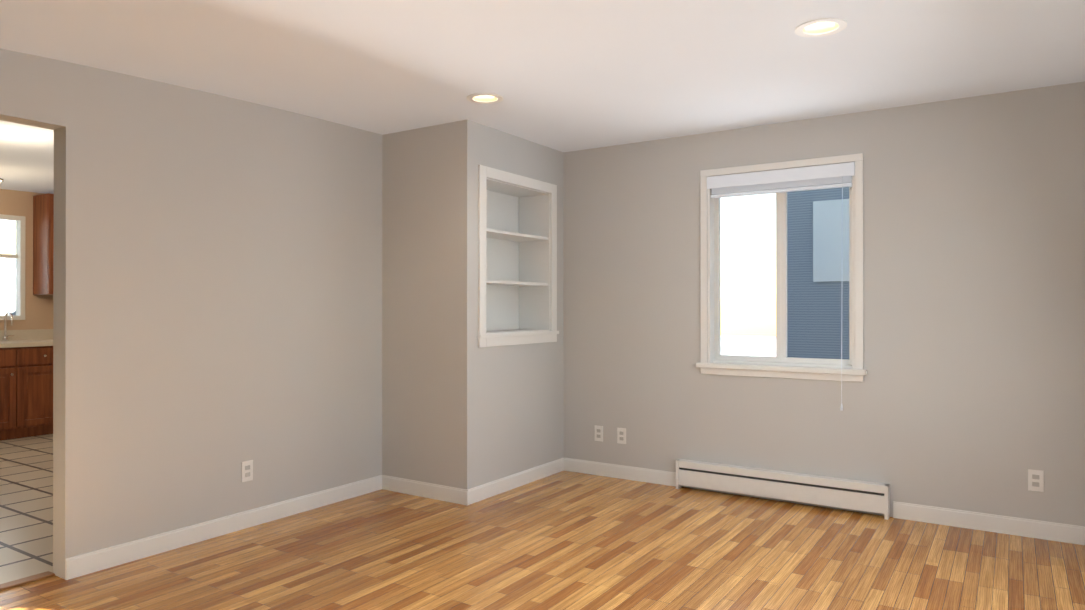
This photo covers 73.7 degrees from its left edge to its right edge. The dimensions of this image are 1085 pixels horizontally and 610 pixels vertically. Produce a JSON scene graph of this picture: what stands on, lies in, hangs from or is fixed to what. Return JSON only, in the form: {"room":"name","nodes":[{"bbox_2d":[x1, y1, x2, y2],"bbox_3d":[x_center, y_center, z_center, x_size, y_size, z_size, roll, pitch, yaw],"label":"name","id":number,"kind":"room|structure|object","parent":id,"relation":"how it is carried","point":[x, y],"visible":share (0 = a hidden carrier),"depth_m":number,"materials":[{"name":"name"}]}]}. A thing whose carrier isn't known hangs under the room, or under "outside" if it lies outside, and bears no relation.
{"room":"empty living room","nodes":[
{"label":"empty living room","id":0,"kind":"room"},
{"bbox_2d":[0,258,15,315],"bbox_3d":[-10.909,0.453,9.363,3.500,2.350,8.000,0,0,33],"label":"window pane","id":1,"kind":"object","parent":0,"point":[8,302],"depth_m":10.74,"materials":[{"name":"white glass"}]},
{"bbox_2d":[0,189,52,329],"bbox_3d":[-6.566,0.047,5.587,0.100,2.440,5.600,0,0,33],"label":"wall","id":2,"kind":"structure","parent":0,"point":[38,311],"depth_m":7.46,"materials":[{"name":"paint"}]},
{"bbox_2d":[0,214,25,319],"bbox_3d":[-5.629,-0.379,7.001,0.130,1.060,1.070,0,0,33],"label":"kitchen window","id":3,"kind":"structure","parent":2,"relation":"in","point":[19,255],"depth_m":7.40,"materials":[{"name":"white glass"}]},
{"bbox_2d":[0,329,52,340],"bbox_3d":[-6.049,0.303,6.262,0.022,0.108,3.696,0,0,33],"label":"backsplash","id":4,"kind":"structure","parent":2,"relation":"attached to","point":[32,334],"depth_m":7.40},
{"bbox_2d":[33,193,53,294],"bbox_3d":[-5.015,-0.617,7.561,0.345,1.020,0.396,0,0,33],"label":"upper cabinet","id":5,"kind":"object","parent":2,"relation":"attached to","point":[43,204],"depth_m":7.36,"materials":[{"name":"brown wood"}]},
{"bbox_2d":[0,48,381,578],"bbox_3d":[-1.607,0.043,4.334,0.120,2.440,3.995,0,0,33],"label":"wall","id":6,"kind":"structure","parent":0,"point":[217,290],"depth_m":3.86,"materials":[{"name":"paint"}]},
{"bbox_2d":[65,475,380,579],"bbox_3d":[-1.643,1.215,4.154,0.013,0.095,1.990,0,0,33],"label":"baseboard","id":7,"kind":"structure","parent":6,"relation":"attached to","point":[96,561],"depth_m":3.90,"materials":[{"name":"white wood"}]},
{"bbox_2d":[242,460,252,481],"bbox_3d":[-1.674,0.942,4.110,0.007,0.114,0.070,0,0,33],"label":"electrical outlet plate","id":8,"kind":"object","parent":6,"relation":"attached to","point":[247,466],"depth_m":4.11,"materials":[{"name":"white plastic"}]},
{"bbox_2d":[382,120,562,489],"bbox_3d":[-0.472,0.046,5.282,0.750,2.440,1.170,0,0,33],"label":"wall","id":9,"kind":"structure","parent":0,"point":[461,409],"depth_m":4.82,"materials":[{"name":"paint"}]},
{"bbox_2d":[381,475,460,503],"bbox_3d":[-0.782,1.217,4.774,0.720,0.095,0.013,0,0,33],"label":"baseboard","id":10,"kind":"structure","parent":9,"relation":"attached to","point":[406,486],"depth_m":4.78,"materials":[{"name":"white wood"}]},
{"bbox_2d":[461,458,564,504],"bbox_3d":[-0.156,1.218,5.065,0.013,0.095,1.183,0,0,33],"label":"baseboard","id":11,"kind":"structure","parent":9,"relation":"attached to","point":[476,494],"depth_m":4.96,"materials":[{"name":"white wood"}]},
{"bbox_2d":[477,165,558,346],"bbox_3d":[-0.271,-0.315,5.146,0.322,1.180,0.960,0,0,33],"label":"niche shelf","id":12,"kind":"object","parent":9,"relation":"attached to","point":[517,265],"visible":0.69,"depth_m":5.40,"materials":[{"name":"white wood"}]},
{"bbox_2d":[0,434,1084,609],"bbox_3d":[-2.474,1.300,3.520,9.210,0.080,6.600,0,0,33],"label":"floor","id":13,"kind":"structure","parent":0,"point":[565,540],"depth_m":3.59,"materials":[{"name":"brown wood"}]},
{"bbox_2d":[0,349,27,440],"bbox_3d":[-5.327,0.836,6.828,0.615,0.870,0.526,0,0,33],"label":"base cabinet","id":14,"kind":"object","parent":13,"relation":"on","point":[26,383],"depth_m":6.82,"materials":[{"name":"brown wood"}]},
{"bbox_2d":[0,337,52,348],"bbox_3d":[-5.796,0.376,6.097,0.627,0.040,3.696,0,0,33],"label":"countertop","id":15,"kind":"structure","parent":14,"relation":"on","point":[3,344],"depth_m":6.91,"materials":[{"name":"beige stone"}]},
{"bbox_2d":[0,571,54,590],"bbox_3d":[-2.511,1.254,3.055,0.065,0.011,0.796,0,0,33],"label":"trim","id":16,"kind":"structure","parent":13,"relation":"on","point":[25,580],"depth_m":3.29,"materials":[{"name":"brown wood"}]},
{"bbox_2d":[28,345,52,436],"bbox_3d":[-5.091,0.837,7.191,0.615,0.870,0.580,0,0,33],"label":"base cabinet","id":17,"kind":"object","parent":13,"relation":"on","point":[40,358],"depth_m":7.01,"materials":[{"name":"brown wood"}]},
{"bbox_2d":[676,459,889,519],"bbox_3d":[1.494,1.166,4.652,1.330,0.195,0.072,0,0,33],"label":"heater","id":18,"kind":"object","parent":13,"relation":"on","point":[867,496],"visible":1,"depth_m":4.58,"materials":[{"name":"metal"}]},
{"bbox_2d":[0,0,1084,193],"bbox_3d":[-2.474,-1.137,3.527,9.210,0.326,6.600,0,0,33],"label":"ceiling","id":19,"kind":"structure","parent":0,"point":[567,75],"depth_m":3.40,"materials":[{"name":"paint"}]},
{"bbox_2d":[467,93,502,103],"bbox_3d":[-0.326,-1.218,4.107,0.208,0.104,0.208,0,0,33],"label":"ceiling light","id":20,"kind":"object","parent":19,"relation":"attached to","point":[485,98],"visible":0.56,"depth_m":4.16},
{"bbox_2d":[795,18,846,36],"bbox_3d":[1.178,-1.221,3.068,0.208,0.104,0.208,0,0,33],"label":"ceiling light","id":21,"kind":"object","parent":19,"relation":"attached to","point":[819,27],"visible":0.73,"depth_m":3.11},
{"bbox_2d":[563,81,1084,526],"bbox_3d":[1.246,0.045,4.952,4.230,2.440,0.150,0,0,33],"label":"wall","id":22,"kind":"structure","parent":0,"point":[967,393],"depth_m":4.30,"materials":[{"name":"paint"}]},
{"bbox_2d":[595,425,602,441],"bbox_3d":[0.419,0.956,5.393,0.070,0.114,0.007,0,0,33],"label":"electrical outlet plate","id":23,"kind":"object","parent":22,"relation":"attached to","point":[598,429],"depth_m":5.39,"materials":[{"name":"white plastic"}]},
{"bbox_2d":[565,458,675,485],"bbox_3d":[0.560,1.218,5.298,0.900,0.095,0.013,0,0,33],"label":"baseboard","id":24,"kind":"structure","parent":22,"relation":"attached to","point":[573,465],"depth_m":5.28,"materials":[{"name":"white wood"}]},
{"bbox_2d":[617,428,625,443],"bbox_3d":[0.578,0.956,5.289,0.070,0.114,0.007,0,0,33],"label":"electrical outlet plate","id":25,"kind":"object","parent":22,"relation":"attached to","point":[621,432],"depth_m":5.29,"materials":[{"name":"white plastic"}]},
{"bbox_2d":[696,153,866,381],"bbox_3d":[1.548,-0.226,4.730,1.070,1.390,0.195,0,0,33],"label":"window","id":26,"kind":"structure","parent":22,"relation":"in","point":[781,364],"depth_m":4.75,"materials":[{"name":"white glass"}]},
{"bbox_2d":[707,162,854,410],"bbox_3d":[1.516,-0.114,4.681,0.936,1.516,0.110,0,0,33],"label":"window blind","id":27,"kind":"object","parent":26,"relation":"attached to","point":[840,175],"visible":0.88,"depth_m":4.65,"materials":[{"name":"white plastic"}]},
{"bbox_2d":[893,501,1084,544],"bbox_3d":[2.518,1.214,4.025,1.030,0.095,0.013,0,0,33],"label":"baseboard","id":28,"kind":"structure","parent":22,"relation":"attached to","point":[1074,534],"depth_m":4.03,"materials":[{"name":"white wood"}]},
{"bbox_2d":[1028,469,1043,491],"bbox_3d":[2.674,0.952,3.927,0.070,0.114,0.007,0,0,33],"label":"electrical outlet plate","id":29,"kind":"object","parent":22,"relation":"attached to","point":[1035,480],"depth_m":3.92,"materials":[{"name":"white plastic"}]},
{"label":"outside","id":30,"kind":"structure","parent":0,"visible":0},
{"bbox_2d":[721,335,775,356],"bbox_3d":[-0.051,1.649,-0.084,80.000,0.100,80.000,0,0,33],"label":"ground","id":31,"kind":"structure","parent":30,"point":[763,345],"depth_m":30.26,"materials":[{"name":"white"}]},
{"bbox_2d":[787,184,848,359],"bbox_3d":[6.269,-1.240,11.620,3.750,5.750,5.900,0,0,33],"label":"building","id":32,"kind":"structure","parent":31,"relation":"on","point":[811,204],"depth_m":9.93,"materials":[{"name":"blue"}]}
]}

